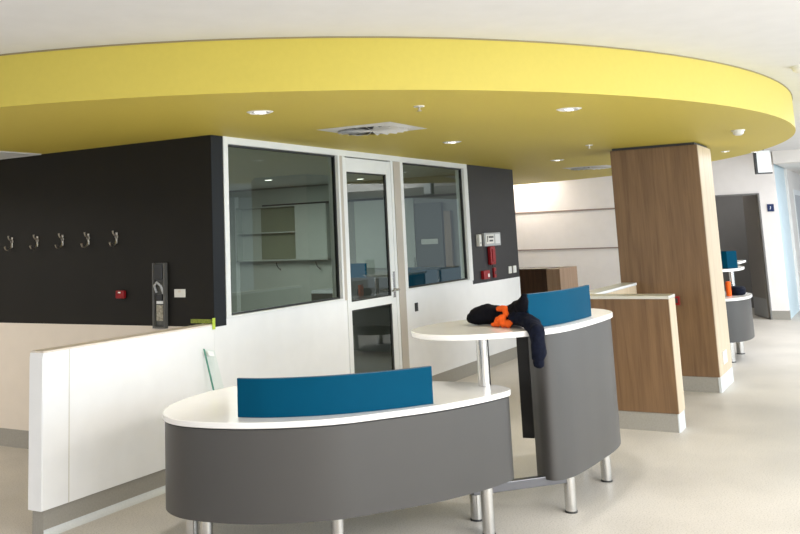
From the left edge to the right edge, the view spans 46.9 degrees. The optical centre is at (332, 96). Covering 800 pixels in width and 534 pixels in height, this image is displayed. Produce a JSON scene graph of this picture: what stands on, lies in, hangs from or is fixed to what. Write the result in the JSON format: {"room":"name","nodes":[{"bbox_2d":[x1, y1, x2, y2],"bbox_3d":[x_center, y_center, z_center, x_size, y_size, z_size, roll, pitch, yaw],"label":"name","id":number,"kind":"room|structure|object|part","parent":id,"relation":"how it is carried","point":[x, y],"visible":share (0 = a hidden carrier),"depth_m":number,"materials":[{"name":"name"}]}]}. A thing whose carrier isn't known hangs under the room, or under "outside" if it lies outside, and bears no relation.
{"room":"hospital interior","nodes":[
{"label":"hospital interior","id":0,"kind":"room"},
{"bbox_2d":[0,135,213,430],"bbox_3d":[-4.200,1.850,8.767,7.898,2.258,0.140,-7,-10,31],"label":"wall","id":1,"kind":"structure","parent":0,"point":[156,195],"depth_m":7.35,"materials":[{"name":"black paint"}]},
{"bbox_2d":[4,236,13,250],"bbox_3d":[-2.758,1.252,7.824,0.034,0.128,0.086,-7,-10,31],"label":"coat hook","id":2,"kind":"object","parent":1,"relation":"attached to","point":[9,239],"visible":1,"depth_m":7.84,"materials":[{"name":"silver metal"}]},
{"bbox_2d":[0,428,28,448],"bbox_3d":[-4.155,3.036,8.587,7.894,0.142,0.148,-7,-10,31],"label":"baseboard","id":3,"kind":"structure","parent":1,"relation":"attached to","point":[15,438],"depth_m":7.59,"materials":[{"name":"grey plastic"}]},
{"bbox_2d":[29,235,38,249],"bbox_3d":[-2.490,1.218,7.664,0.034,0.128,0.086,-7,-10,31],"label":"coat hook","id":4,"kind":"object","parent":1,"relation":"attached to","point":[36,238],"visible":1,"depth_m":7.68,"materials":[{"name":"silver metal"}]},
{"bbox_2d":[55,233,63,248],"bbox_3d":[-2.235,1.184,7.511,0.034,0.128,0.086,-7,-10,31],"label":"coat hook","id":5,"kind":"object","parent":1,"relation":"attached to","point":[62,236],"visible":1,"depth_m":7.53,"materials":[{"name":"silver metal"}]},
{"bbox_2d":[81,232,89,247],"bbox_3d":[-1.983,1.151,7.361,0.034,0.128,0.086,-7,-10,31],"label":"coat hook","id":6,"kind":"object","parent":1,"relation":"attached to","point":[87,236],"visible":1,"depth_m":7.37,"materials":[{"name":"silver metal"}]},
{"bbox_2d":[109,231,117,246],"bbox_3d":[-1.719,1.117,7.204,0.034,0.128,0.086,-7,-10,31],"label":"coat hook","id":7,"kind":"object","parent":1,"relation":"attached to","point":[116,233],"visible":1,"depth_m":7.23,"materials":[{"name":"silver metal"}]},
{"bbox_2d":[116,290,125,297],"bbox_3d":[-1.643,1.536,7.134,0.085,0.060,0.034,-7,-10,31],"label":"fire alarm box","id":8,"kind":"object","parent":1,"relation":"attached to","point":[119,293],"visible":1,"depth_m":7.12,"materials":[{"name":"red plastic"}]},
{"bbox_2d":[152,263,167,328],"bbox_3d":[-1.304,1.498,6.917,0.123,0.483,0.058,-7,-10,31],"label":"housing","id":9,"kind":"object","parent":1,"relation":"attached to","point":[159,270],"visible":1,"depth_m":6.92,"materials":[{"name":"plastic"}]},
{"bbox_2d":[174,289,185,296],"bbox_3d":[-1.135,1.465,6.844,0.103,0.060,0.013,-7,-10,31],"label":"light switch","id":10,"kind":"object","parent":1,"relation":"attached to","point":[177,292],"visible":1,"depth_m":6.84,"materials":[{"name":"white plastic"}]},
{"bbox_2d":[191,319,211,322],"bbox_3d":[-0.958,1.643,6.718,0.195,0.029,0.002,-7,-10,31],"label":"tape","id":11,"kind":"object","parent":1,"relation":"attached to","point":[192,320],"visible":1,"depth_m":6.71,"materials":[{"name":"yellow plastic"}]},
{"bbox_2d":[229,174,460,351],"bbox_3d":[0.265,2.440,13.280,4.784,2.385,0.160,-7,-10,31],"label":"wall","id":12,"kind":"structure","parent":0,"point":[365,337],"depth_m":12.86,"materials":[{"name":"white paint"}]},
{"bbox_2d":[234,197,240,311],"bbox_3d":[-1.452,2.651,14.201,0.070,2.180,0.020,-7,-10,31],"label":"trim","id":13,"kind":"structure","parent":12,"relation":"attached to","point":[235,198],"depth_m":14.18,"materials":[{"name":"metal"}]},
{"bbox_2d":[229,185,331,312],"bbox_3d":[-0.769,2.523,13.802,1.870,2.260,0.015,-7,-10,31],"label":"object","id":14,"kind":"structure","parent":12,"relation":"attached to","point":[263,284],"depth_m":13.84,"materials":[{"name":"white paint"}]},
{"bbox_2d":[236,203,330,261],"bbox_3d":[-0.736,2.039,13.729,1.630,0.810,0.168,-7,-10,31],"label":"upper cabinet","id":15,"kind":"object","parent":12,"relation":"attached to","point":[301,231],"visible":0.88,"depth_m":13.78,"materials":[{"name":"white laminate"}]},
{"bbox_2d":[237,231,294,234],"bbox_3d":[-0.965,2.057,13.866,1.065,0.015,0.130,-7,-10,31],"label":"shelf","id":16,"kind":"object","parent":15,"relation":"attached to","point":[238,232],"depth_m":13.91,"materials":[{"name":"white laminate"}]},
{"bbox_3d":[-0.778,2.055,13.821,0.700,0.770,0.008,-7,-10,31],"label":"panel","id":17,"kind":"part","parent":15,"relation":"part of","materials":[{"name":"beige wood"}]},
{"bbox_3d":[-0.318,1.971,13.388,0.525,0.780,0.010,-7,-10,31],"label":"door","id":18,"kind":"part","parent":15,"relation":"part of","materials":[{"name":"white laminate"}]},
{"bbox_2d":[262,193,455,206],"bbox_3d":[0.412,1.488,13.200,3.470,0.030,0.030,-7,-10,31],"label":"trim","id":19,"kind":"structure","parent":12,"relation":"attached to","point":[449,194],"depth_m":13.12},
{"bbox_2d":[354,198,416,267],"bbox_3d":[0.741,1.933,12.947,0.950,0.950,0.020,-7,-10,31],"label":"whiteboard","id":20,"kind":"object","parent":12,"relation":"attached to","point":[368,215],"depth_m":13.01,"materials":[{"name":"white"}]},
{"bbox_2d":[414,202,454,266],"bbox_3d":[1.411,2.446,12.435,0.520,2.010,0.078,-7,-10,31],"label":"door","id":21,"kind":"structure","parent":12,"relation":"in","point":[431,229],"depth_m":12.49,"materials":[{"name":"white plastic"}]},
{"bbox_3d":[1.327,1.974,12.506,0.250,0.070,0.008,-7,-10,31],"label":"sign plate","id":22,"kind":"part","parent":21,"relation":"part of","materials":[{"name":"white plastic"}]},
{"bbox_2d":[0,38,795,190],"bbox_3d":[-0.303,0.820,11.470,11.054,0.315,12.805,-7,-10,31],"label":"ceiling","id":23,"kind":"structure","parent":0,"point":[501,99],"depth_m":5.79,"materials":[{"name":"yellow paint"}]},
{"bbox_2d":[0,151,40,159],"bbox_3d":[-2.878,0.489,7.646,0.620,0.010,0.620,-7,-10,31],"label":"ceiling vent","id":24,"kind":"object","parent":23,"relation":"in","point":[3,154],"visible":1,"depth_m":7.69,"materials":[{"name":"white metal"}]},
{"bbox_2d":[246,110,273,114],"bbox_3d":[-0.450,0.101,5.733,0.170,0.008,0.170,-7,-10,31],"label":"recessed light","id":25,"kind":"object","parent":23,"relation":"in","point":[255,112],"visible":1,"depth_m":5.71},
{"bbox_2d":[339,150,399,161],"bbox_3d":[0.331,0.585,8.962,0.112,0.055,1.210,-7,-10,31],"label":"trim","id":26,"kind":"structure","parent":23,"relation":"attached to","point":[348,154],"depth_m":8.89,"materials":[{"name":"white metal"}]},
{"bbox_2d":[319,122,426,135],"bbox_3d":[0.304,0.256,6.902,0.620,0.021,0.620,-7,-10,31],"label":"ceiling vent","id":27,"kind":"object","parent":23,"relation":"in","point":[386,128],"visible":1,"depth_m":6.80,"materials":[{"name":"white metal"}]},
{"bbox_3d":[0.155,0.261,6.889,0.229,0.020,0.033,-2,-9,-5],"label":"blade","id":28,"kind":"part","parent":27,"relation":"part of","materials":[{"name":"white metal"}]},
{"bbox_3d":[0.361,0.234,6.766,0.033,0.020,0.229,1,-9,-23],"label":"blade","id":29,"kind":"part","parent":27,"relation":"part of","materials":[{"name":"white metal"}]},
{"bbox_3d":[0.401,0.236,6.790,0.033,0.020,0.229,5,-11,-40],"label":"blade","id":30,"kind":"part","parent":27,"relation":"part of","materials":[{"name":"white metal"}]},
{"bbox_2d":[0,36,792,100],"bbox_3d":[-0.309,0.670,11.493,11.066,0.008,12.817,-7,-10,31],"label":"trim","id":31,"kind":"structure","parent":23,"relation":"attached to","point":[329,36],"depth_m":5.13,"materials":[{"name":"yellow paint"}]},
{"bbox_2d":[414,105,423,111],"bbox_3d":[0.544,0.075,5.745,0.068,0.033,0.068,-7,-10,31],"label":"sprinkler head","id":32,"kind":"object","parent":23,"relation":"attached to","point":[416,106],"visible":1,"depth_m":5.73},
{"bbox_2d":[442,141,461,143],"bbox_3d":[1.061,0.407,8.135,0.170,0.008,0.170,-7,-10,31],"label":"recessed light","id":33,"kind":"object","parent":23,"relation":"in","point":[447,142],"visible":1,"depth_m":8.11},
{"bbox_2d":[556,107,581,111],"bbox_3d":[1.593,0.088,6.182,0.170,0.008,0.170,-7,-10,31],"label":"recessed light","id":34,"kind":"object","parent":23,"relation":"in","point":[568,108],"visible":1,"depth_m":6.15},
{"bbox_2d":[564,165,610,169],"bbox_3d":[3.483,0.968,12.401,0.600,0.021,0.600,-7,-10,31],"label":"ceiling vent","id":35,"kind":"object","parent":23,"relation":"in","point":[597,166],"visible":0.97,"depth_m":12.26,"materials":[{"name":"white metal"}]},
{"bbox_2d":[731,129,744,135],"bbox_3d":[3.566,0.318,8.072,0.115,0.048,0.115,-7,-10,31],"label":"smoke detector","id":36,"kind":"object","parent":23,"relation":"attached to","point":[738,132],"visible":1,"depth_m":8.04,"materials":[{"name":"white plastic"}]},
{"bbox_2d":[0,308,799,533],"bbox_3d":[2.640,3.135,10.222,18.000,0.106,30.000,-7,-10,31],"label":"floor","id":37,"kind":"structure","parent":0,"point":[734,467],"depth_m":5.81,"materials":[{"name":"plastic"}]},
{"bbox_2d":[203,349,213,389],"bbox_3d":[-0.759,2.211,6.457,0.253,0.865,0.123,-5,-9,17],"label":"sheet","id":38,"kind":"object","parent":37,"relation":"on","point":[210,353],"visible":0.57,"depth_m":6.48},
{"bbox_2d":[28,277,520,533],"bbox_3d":[0.370,2.406,8.634,0.138,1.045,7.942,-7,-10,31],"label":"wall","id":39,"kind":"structure","parent":37,"relation":"on","point":[97,425],"depth_m":5.98,"materials":[{"name":"white paint"}]},
{"bbox_3d":[-1.271,2.510,5.886,0.091,0.142,1.550,-7,-10,31],"label":"skirting","id":40,"kind":"part","parent":39,"relation":"part of","materials":[{"name":"grey plastic"}]},
{"bbox_2d":[212,318,214,329],"bbox_3d":[-0.858,1.644,6.648,0.006,0.080,0.033,-7,-10,31],"label":"tape","id":41,"kind":"object","parent":39,"relation":"attached to","point":[213,319],"visible":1,"depth_m":6.64,"materials":[{"name":"yellow plastic"}]},
{"bbox_2d":[210,135,225,326],"bbox_3d":[-0.845,0.986,6.817,0.006,1.400,0.140,-7,-10,31],"label":"trim","id":42,"kind":"structure","parent":39,"relation":"attached to","point":[216,142],"depth_m":6.81,"materials":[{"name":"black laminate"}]},
{"bbox_2d":[222,136,344,318],"bbox_3d":[-0.403,1.069,7.627,0.112,1.355,1.710,-7,-10,31],"label":"window","id":43,"kind":"structure","parent":39,"relation":"in","point":[337,264],"depth_m":7.91,"materials":[{"name":"white metal"}]},
{"bbox_2d":[339,156,347,299],"bbox_3d":[0.061,1.191,8.383,0.108,1.305,0.080,-7,-10,31],"label":"trim","id":44,"kind":"structure","parent":39,"relation":"attached to","point":[340,157],"depth_m":8.34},
{"bbox_2d":[342,156,352,373],"bbox_3d":[0.101,1.713,8.330,0.112,2.345,0.045,-7,-10,31],"label":"trim","id":45,"kind":"structure","parent":39,"relation":"attached to","point":[343,157],"depth_m":8.31,"materials":[{"name":"white metal"}]},
{"bbox_2d":[345,158,402,372],"bbox_3d":[0.390,1.765,8.747,0.149,2.345,0.968,-7,-10,31],"label":"door","id":46,"kind":"structure","parent":39,"relation":"in","point":[352,165],"depth_m":9.02,"materials":[{"name":"white metal"}]},
{"bbox_3d":[0.611,1.852,9.062,0.006,0.250,0.045,-7,-10,31],"label":"lock plate","id":47,"kind":"part","parent":46,"relation":"part of","materials":[{"name":"metal"}]},
{"bbox_2d":[392,161,409,368],"bbox_3d":[0.654,1.829,9.236,0.108,2.345,0.140,-7,-10,31],"label":"trim","id":48,"kind":"structure","parent":39,"relation":"attached to","point":[396,165],"depth_m":9.22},
{"bbox_2d":[399,157,473,290],"bbox_3d":[1.124,1.387,10.114,0.113,1.355,1.740,-7,-10,31],"label":"window","id":49,"kind":"structure","parent":39,"relation":"in","point":[459,169],"depth_m":10.69,"materials":[{"name":"white metal"}]},
{"bbox_2d":[406,281,472,294],"bbox_3d":[1.124,2.077,9.990,0.115,0.045,1.800,-7,-10,31],"label":"trim","id":50,"kind":"structure","parent":39,"relation":"on","point":[453,285],"depth_m":9.92,"materials":[{"name":"white metal"}]},
{"bbox_2d":[432,347,516,381],"bbox_3d":[1.563,3.101,10.501,0.099,0.142,3.375,-7,-10,31],"label":"baseboard","id":51,"kind":"structure","parent":39,"relation":"attached to","point":[466,370],"depth_m":10.41,"materials":[{"name":"grey plastic"}]},
{"bbox_2d":[162,381,513,533],"bbox_3d":[0.055,2.024,4.992,1.864,0.730,1.237,-4,-9,9],"label":"reception desk","id":52,"kind":"object","parent":37,"relation":"on","point":[221,466],"visible":0.91,"depth_m":4.58,"materials":[{"name":"laminate"}]},
{"bbox_3d":[-0.756,2.063,4.937,0.068,0.682,0.068,-7,-10,31],"label":"leg","id":53,"kind":"part","parent":52,"relation":"part of","materials":[{"name":"metal"}]},
{"bbox_3d":[-0.661,2.039,4.799,0.068,0.682,0.068,-7,-10,31],"label":"leg","id":54,"kind":"part","parent":52,"relation":"part of","materials":[{"name":"metal"}]},
{"bbox_2d":[237,366,432,417],"bbox_3d":[0.029,1.513,4.695,1.019,0.190,0.128,-1,-9,-9],"label":"privacy screen","id":55,"kind":"object","parent":52,"relation":"on","point":[407,387],"visible":1,"depth_m":4.64,"materials":[{"name":"teal plastic"}]},
{"bbox_2d":[162,381,510,428],"bbox_3d":[0.042,1.678,5.047,1.868,0.030,1.235,-4,-9,8],"label":"countertop","id":56,"kind":"structure","parent":52,"relation":"on","point":[215,409],"depth_m":4.78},
{"bbox_3d":[0.021,1.996,4.693,0.068,0.682,0.068,-7,-10,31],"label":"leg","id":57,"kind":"part","parent":52,"relation":"part of","materials":[{"name":"metal"}]},
{"bbox_3d":[0.805,2.049,5.249,0.068,0.682,0.068,-7,-10,31],"label":"leg","id":58,"kind":"part","parent":52,"relation":"part of","materials":[{"name":"metal"}]},
{"bbox_3d":[0.830,2.008,4.985,0.068,0.682,0.068,-7,-10,31],"label":"leg","id":59,"kind":"part","parent":52,"relation":"part of","materials":[{"name":"metal"}]},
{"bbox_2d":[311,263,460,325],"bbox_3d":[0.854,2.810,12.110,2.300,1.244,0.630,-7,-10,31],"label":"desk","id":60,"kind":"object","parent":37,"relation":"on","point":[363,285],"visible":0.19,"depth_m":11.96,"materials":[{"name":"grey plastic"}]},
{"bbox_2d":[311,288,331,293],"bbox_3d":[0.830,2.566,12.173,2.250,0.040,0.600,-7,-10,31],"label":"countertop","id":61,"kind":"structure","parent":60,"relation":"on","point":[329,290],"depth_m":12.43,"materials":[{"name":"grey plastic"}]},
{"bbox_3d":[0.691,2.757,11.898,2.250,0.410,0.030,-7,-10,31],"label":"panel","id":62,"kind":"part","parent":60,"relation":"part of","materials":[{"name":"laminate"}]},
{"bbox_2d":[411,308,620,513],"bbox_3d":[1.255,1.937,5.762,1.812,1.040,0.828,6,-12,-43],"label":"reception desk","id":63,"kind":"object","parent":37,"relation":"on","point":[569,404],"depth_m":5.39,"materials":[{"name":"grey laminate"}]},
{"bbox_3d":[0.873,1.529,5.309,0.072,0.275,0.072,-7,-10,31],"label":"support post","id":64,"kind":"part","parent":63,"relation":"part of","materials":[{"name":"metal"}]},
{"bbox_2d":[466,293,546,367],"bbox_3d":[1.081,1.372,5.481,0.243,0.405,0.681,3,-10,-29],"label":"jumper","id":65,"kind":"object","parent":63,"relation":"on","point":[515,313],"visible":1,"depth_m":5.37,"materials":[{"name":"black fabric"}]},
{"bbox_2d":[411,308,612,340],"bbox_3d":[1.190,1.446,5.877,0.917,0.032,1.766,-7,-10,31],"label":"countertop","id":66,"kind":"structure","parent":63,"relation":"on","point":[460,330],"depth_m":5.39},
{"bbox_3d":[1.400,1.807,6.032,0.150,0.646,0.942,-7,-10,31],"label":"panel","id":67,"kind":"part","parent":63,"relation":"part of","materials":[{"name":"laminate"}]},
{"bbox_2d":[526,285,590,326],"bbox_3d":[1.422,1.287,5.659,0.063,0.197,0.817,-10,-11,40],"label":"privacy screen","id":68,"kind":"object","parent":63,"relation":"on","point":[555,307],"visible":0.94,"depth_m":5.57,"materials":[{"name":"teal plastic"}]},
{"bbox_3d":[1.368,2.273,5.288,0.066,0.207,0.066,-7,-10,31],"label":"leg","id":69,"kind":"part","parent":63,"relation":"part of","materials":[{"name":"metal"}]},
{"bbox_3d":[1.575,1.850,5.828,0.314,0.806,1.324,-7,-10,26],"label":"panel","id":70,"kind":"part","parent":63,"relation":"part of","materials":[{"name":"grey laminate"}]},
{"bbox_3d":[1.753,2.351,5.897,0.066,0.207,0.066,-7,-10,31],"label":"leg","id":71,"kind":"part","parent":63,"relation":"part of","materials":[{"name":"metal"}]},
{"bbox_2d":[519,267,556,293],"bbox_3d":[2.314,3.057,13.442,1.980,1.055,0.600,-7,-10,31],"label":"base cabinet","id":72,"kind":"object","parent":37,"relation":"on","point":[532,279],"visible":0.1,"depth_m":12.86,"materials":[{"name":"brown wood"}]},
{"bbox_2d":[546,266,577,290],"bbox_3d":[3.257,2.934,12.879,0.190,1.055,0.800,-7,-10,31],"label":"end post","id":73,"kind":"object","parent":37,"relation":"on","point":[565,277],"visible":0.4,"depth_m":12.66,"materials":[{"name":"brown wood"}]},
{"bbox_2d":[590,283,636,293],"bbox_3d":[2.584,2.289,8.439,0.150,1.045,1.523,-7,-10,31],"label":"screen","id":74,"kind":"object","parent":37,"relation":"on","point":[620,288],"visible":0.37,"depth_m":8.63,"materials":[{"name":"beige laminate"}]},
{"bbox_3d":[2.642,2.225,8.418,0.004,0.876,1.488,-7,-10,31],"label":"panel","id":75,"kind":"part","parent":74,"relation":"part of","materials":[{"name":"white laminate"}]},
{"bbox_2d":[590,294,685,432],"bbox_3d":[2.404,2.156,7.517,0.812,1.045,0.250,-7,-10,31],"label":"partition wall","id":76,"kind":"structure","parent":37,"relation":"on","point":[647,360],"depth_m":7.33,"materials":[{"name":"brown wood"}]},
{"bbox_3d":[2.428,2.601,7.448,0.764,0.142,0.217,-7,-10,31],"label":"skirting","id":77,"kind":"part","parent":76,"relation":"part of","materials":[{"name":"grey plastic"}]},
{"bbox_3d":[2.748,2.055,7.326,0.004,0.876,0.225,-7,-10,31],"label":"panel","id":78,"kind":"part","parent":76,"relation":"part of","materials":[{"name":"white laminate"}]},
{"bbox_3d":[2.758,2.558,7.250,0.010,0.142,0.221,-7,-10,31],"label":"skirting","id":79,"kind":"part","parent":76,"relation":"part of","materials":[{"name":"plastic"}]},
{"bbox_2d":[610,142,733,392],"bbox_3d":[3.486,1.722,9.452,0.860,2.400,0.750,-7,-10,31],"label":"column","id":80,"kind":"structure","parent":37,"relation":"on","point":[665,204],"depth_m":9.14,"materials":[{"name":"brown wood"}]},
{"bbox_2d":[675,296,679,304],"bbox_3d":[3.372,2.002,9.021,0.075,0.085,0.039,-7,-10,31],"label":"fire alarm box","id":81,"kind":"object","parent":80,"relation":"attached to","point":[677,298],"visible":0.56,"depth_m":9.00,"materials":[{"name":"red plastic"}]},
{"bbox_3d":[3.524,2.838,9.285,0.830,0.142,0.732,-7,-10,31],"label":"skirting","id":82,"kind":"part","parent":80,"relation":"part of","materials":[{"name":"grey plastic"}]},
{"bbox_3d":[3.850,1.619,9.250,0.006,2.230,0.734,-7,-10,31],"label":"panel","id":83,"kind":"part","parent":80,"relation":"part of","materials":[{"name":"brown wood"}]},
{"bbox_2d":[722,349,727,364],"bbox_3d":[3.856,2.560,9.037,0.011,0.123,0.264,-7,-10,31],"label":"power outlet","id":84,"kind":"object","parent":80,"relation":"attached to","point":[724,353],"visible":1,"depth_m":9.04,"materials":[{"name":"white plastic"}]},
{"bbox_3d":[3.889,2.791,9.069,0.022,0.142,0.748,-7,-10,31],"label":"skirting","id":85,"kind":"part","parent":80,"relation":"part of","materials":[{"name":"plastic"}]},
{"bbox_2d":[722,266,743,285],"bbox_3d":[4.752,2.675,11.522,0.840,1.040,1.240,-7,-10,31],"label":"table","id":86,"kind":"object","parent":37,"relation":"on","point":[730,271],"depth_m":11.31,"materials":[{"name":"metal"}]},
{"bbox_2d":[721,251,737,268],"bbox_3d":[4.841,1.993,11.224,0.189,0.209,0.053,-5,-9,18],"label":"privacy screen","id":87,"kind":"object","parent":86,"relation":"on","point":[728,258],"visible":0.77,"depth_m":11.21,"materials":[{"name":"blue fabric"}]},
{"bbox_3d":[4.933,2.286,11.342,0.067,0.278,0.068,-7,-10,31],"label":"support post","id":88,"kind":"part","parent":86,"relation":"part of","materials":[{"name":"metal"}]},
{"bbox_2d":[722,266,743,271],"bbox_3d":[4.732,2.177,11.598,0.840,0.030,1.240,-7,-10,31],"label":"countertop","id":89,"kind":"structure","parent":86,"relation":"on","point":[739,268],"depth_m":11.14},
{"bbox_2d":[725,291,754,362],"bbox_3d":[4.575,2.782,11.145,1.000,0.730,1.320,-7,-10,31],"label":"reception desk","id":90,"kind":"object","parent":37,"relation":"on","point":[738,307],"visible":0.33,"depth_m":10.62,"materials":[{"name":"grey laminate"}]},
{"bbox_2d":[725,281,731,295],"bbox_3d":[4.718,2.289,10.943,0.060,0.169,0.100,-7,-10,31],"label":"pouch","id":91,"kind":"object","parent":90,"relation":"on","point":[727,283],"visible":1,"depth_m":10.91,"materials":[{"name":"orange fabric"}]},
{"bbox_3d":[4.603,2.725,10.674,0.090,0.682,0.090,-7,-10,31],"label":"leg","id":92,"kind":"part","parent":90,"relation":"part of","materials":[{"name":"metal"}]},
{"bbox_2d":[731,286,745,294],"bbox_3d":[4.875,2.339,11.076,0.200,0.099,0.280,-7,-10,31],"label":"bag","id":93,"kind":"object","parent":90,"relation":"on","point":[736,290],"visible":0.74,"depth_m":10.96,"materials":[{"name":"black fabric"}]},
{"bbox_2d":[725,291,751,300],"bbox_3d":[4.561,2.436,11.197,1.000,0.030,1.320,-7,-10,31],"label":"countertop","id":94,"kind":"structure","parent":90,"relation":"on","point":[747,295],"depth_m":10.75,"materials":[{"name":"white laminate"}]},
{"bbox_3d":[4.988,2.806,11.301,0.090,0.682,0.090,-7,-10,31],"label":"leg","id":95,"kind":"part","parent":90,"relation":"part of","materials":[{"name":"metal"}]},
{"bbox_3d":[4.571,2.681,11.160,0.960,0.465,1.280,-7,-10,31],"label":"panel","id":96,"kind":"part","parent":90,"relation":"part of","materials":[{"name":"grey laminate"}]},
{"bbox_2d":[737,260,745,263],"bbox_3d":[5.454,2.821,12.725,0.520,1.060,0.700,-7,-10,31],"label":"table","id":97,"kind":"object","parent":37,"relation":"on","point":[738,261],"visible":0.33,"depth_m":12.68,"materials":[{"name":"laminate"}]},
{"bbox_2d":[0,0,799,154],"bbox_3d":[2.531,0.372,10.643,18.000,0.100,30.000,-7,-10,31],"label":"ceiling","id":98,"kind":"structure","parent":0,"point":[760,36],"depth_m":4.78,"materials":[{"name":"paint"}]},
{"bbox_2d":[753,151,772,173],"bbox_3d":[6.377,0.937,13.622,0.235,0.420,0.060,-3,-9,7],"label":"hanging sign","id":99,"kind":"object","parent":98,"relation":"hanging from","point":[762,164],"visible":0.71,"depth_m":13.60,"materials":[{"name":"white plastic"}]},
{"bbox_2d":[790,65,799,72],"bbox_3d":[3.387,-0.196,6.648,0.132,0.048,0.132,-7,-10,31],"label":"recessed light","id":100,"kind":"object","parent":98,"relation":"attached to","point":[796,68],"visible":1,"depth_m":6.62,"materials":[{"name":"white plastic"}]},
{"bbox_2d":[467,165,519,283],"bbox_3d":[1.973,1.590,11.518,0.115,1.400,1.566,-7,-10,31],"label":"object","id":101,"kind":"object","parent":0,"point":[490,189],"visible":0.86,"depth_m":11.50,"materials":[{"name":"black paint"}]},
{"bbox_2d":[476,234,481,245],"bbox_3d":[1.751,1.716,10.958,0.048,0.140,0.065,-7,-10,31],"label":"intercom","id":102,"kind":"object","parent":101,"relation":"attached to","point":[478,237],"visible":1,"depth_m":10.93,"materials":[{"name":"white plastic"}]},
{"bbox_2d":[481,270,489,278],"bbox_3d":[1.841,2.138,11.023,0.043,0.100,0.190,-7,-10,31],"label":"fire alarm box","id":103,"kind":"object","parent":101,"relation":"attached to","point":[485,274],"visible":1,"depth_m":10.98,"materials":[{"name":"red plastic"}]},
{"bbox_2d":[482,232,500,245],"bbox_3d":[1.969,1.758,11.323,0.039,0.160,0.530,-7,-10,31],"label":"control panel","id":104,"kind":"object","parent":101,"relation":"attached to","point":[489,239],"visible":1,"depth_m":11.27,"materials":[{"name":"grey plastic"}]},
{"bbox_2d":[487,246,495,267],"bbox_3d":[1.956,1.965,11.234,0.062,0.264,0.150,-7,-10,31],"label":"phone","id":105,"kind":"object","parent":101,"relation":"attached to","point":[491,249],"visible":1,"depth_m":11.19,"materials":[{"name":"red plastic"}]},
{"bbox_2d":[492,267,496,277],"bbox_3d":[1.996,2.162,11.291,0.029,0.120,0.070,-7,-10,31],"label":"button","id":106,"kind":"object","parent":101,"relation":"attached to","point":[494,268],"visible":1,"depth_m":11.27,"materials":[{"name":"red plastic"}]},
{"bbox_2d":[513,153,789,310],"bbox_3d":[2.850,2.858,17.742,10.555,2.700,0.100,-7,-10,31],"label":"wall","id":107,"kind":"structure","parent":0,"point":[596,268],"depth_m":16.60,"materials":[{"name":"white paint"}]},
{"bbox_2d":[515,208,614,213],"bbox_3d":[3.159,2.249,17.563,7.600,0.025,0.015,-7,-10,31],"label":"trim","id":108,"kind":"structure","parent":107,"relation":"attached to","point":[600,208],"depth_m":16.89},
{"bbox_2d":[518,247,617,250],"bbox_3d":[3.186,2.931,17.459,7.600,0.020,0.015,-7,-10,31],"label":"trim","id":109,"kind":"structure","parent":107,"relation":"attached to","point":[600,247],"depth_m":16.79,"materials":[{"name":"metal"}]},
{"bbox_2d":[715,193,772,319],"bbox_3d":[6.991,2.696,15.590,0.750,2.050,0.767,-7,-10,31],"label":"door frame","id":110,"kind":"structure","parent":107,"relation":"in","point":[758,270],"depth_m":15.43,"materials":[{"name":"metal"}]},
{"bbox_3d":[7.183,3.526,15.411,0.003,0.300,0.680,-3,-9,7],"label":"kick plate","id":111,"kind":"part","parent":110,"relation":"part of","materials":[{"name":"grey plastic"}]},
{"bbox_2d":[767,204,773,211],"bbox_3d":[7.213,1.831,15.122,0.100,0.120,0.023,-7,-10,31],"label":"room sign","id":112,"kind":"object","parent":107,"relation":"attached to","point":[770,207],"visible":1,"depth_m":15.12,"materials":[{"name":"blue plastic"}]},
{"bbox_2d":[772,311,790,319],"bbox_3d":[7.289,3.548,14.922,0.270,0.142,0.110,-7,-10,31],"label":"baseboard","id":113,"kind":"structure","parent":107,"relation":"attached to","point":[777,315],"depth_m":14.87,"materials":[{"name":"grey plastic"}]},
{"bbox_2d":[715,195,753,307],"bbox_3d":[7.663,2.667,17.408,1.750,2.600,0.100,-7,-10,31],"label":"wall","id":114,"kind":"structure","parent":0,"point":[729,209],"depth_m":17.39,"materials":[{"name":"grey paint"}]},
{"bbox_2d":[772,149,799,173],"bbox_3d":[10.857,1.286,17.808,3.300,0.200,9.000,-7,-10,31],"label":"wall","id":115,"kind":"structure","parent":0,"point":[787,159],"depth_m":14.78,"materials":[{"name":"white paint"}]},
{"bbox_2d":[774,164,799,318],"bbox_3d":[7.752,2.368,15.798,0.100,2.700,1.600,-7,-10,31],"label":"wall","id":116,"kind":"structure","parent":0,"point":[778,170],"depth_m":15.71,"materials":[{"name":"white paint"}]},
{"bbox_2d":[784,168,799,308],"bbox_3d":[9.982,2.826,19.387,0.145,2.700,6.900,-7,-10,31],"label":"wall","id":117,"kind":"structure","parent":0,"point":[792,179],"depth_m":16.60,"materials":[{"name":"white paint"}]},
{"bbox_2d":[793,189,799,246],"bbox_3d":[9.290,2.487,18.144,0.016,1.250,2.400,-7,-10,31],"label":"window","id":118,"kind":"structure","parent":117,"relation":"in","point":[796,193],"depth_m":17.35,"materials":[{"name":"white metal"}]},
{"bbox_3d":[9.295,2.487,18.141,0.004,1.050,2.200,-7,-10,31],"label":"glass","id":119,"kind":"part","parent":118,"relation":"part of","materials":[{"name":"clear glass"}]}
]}

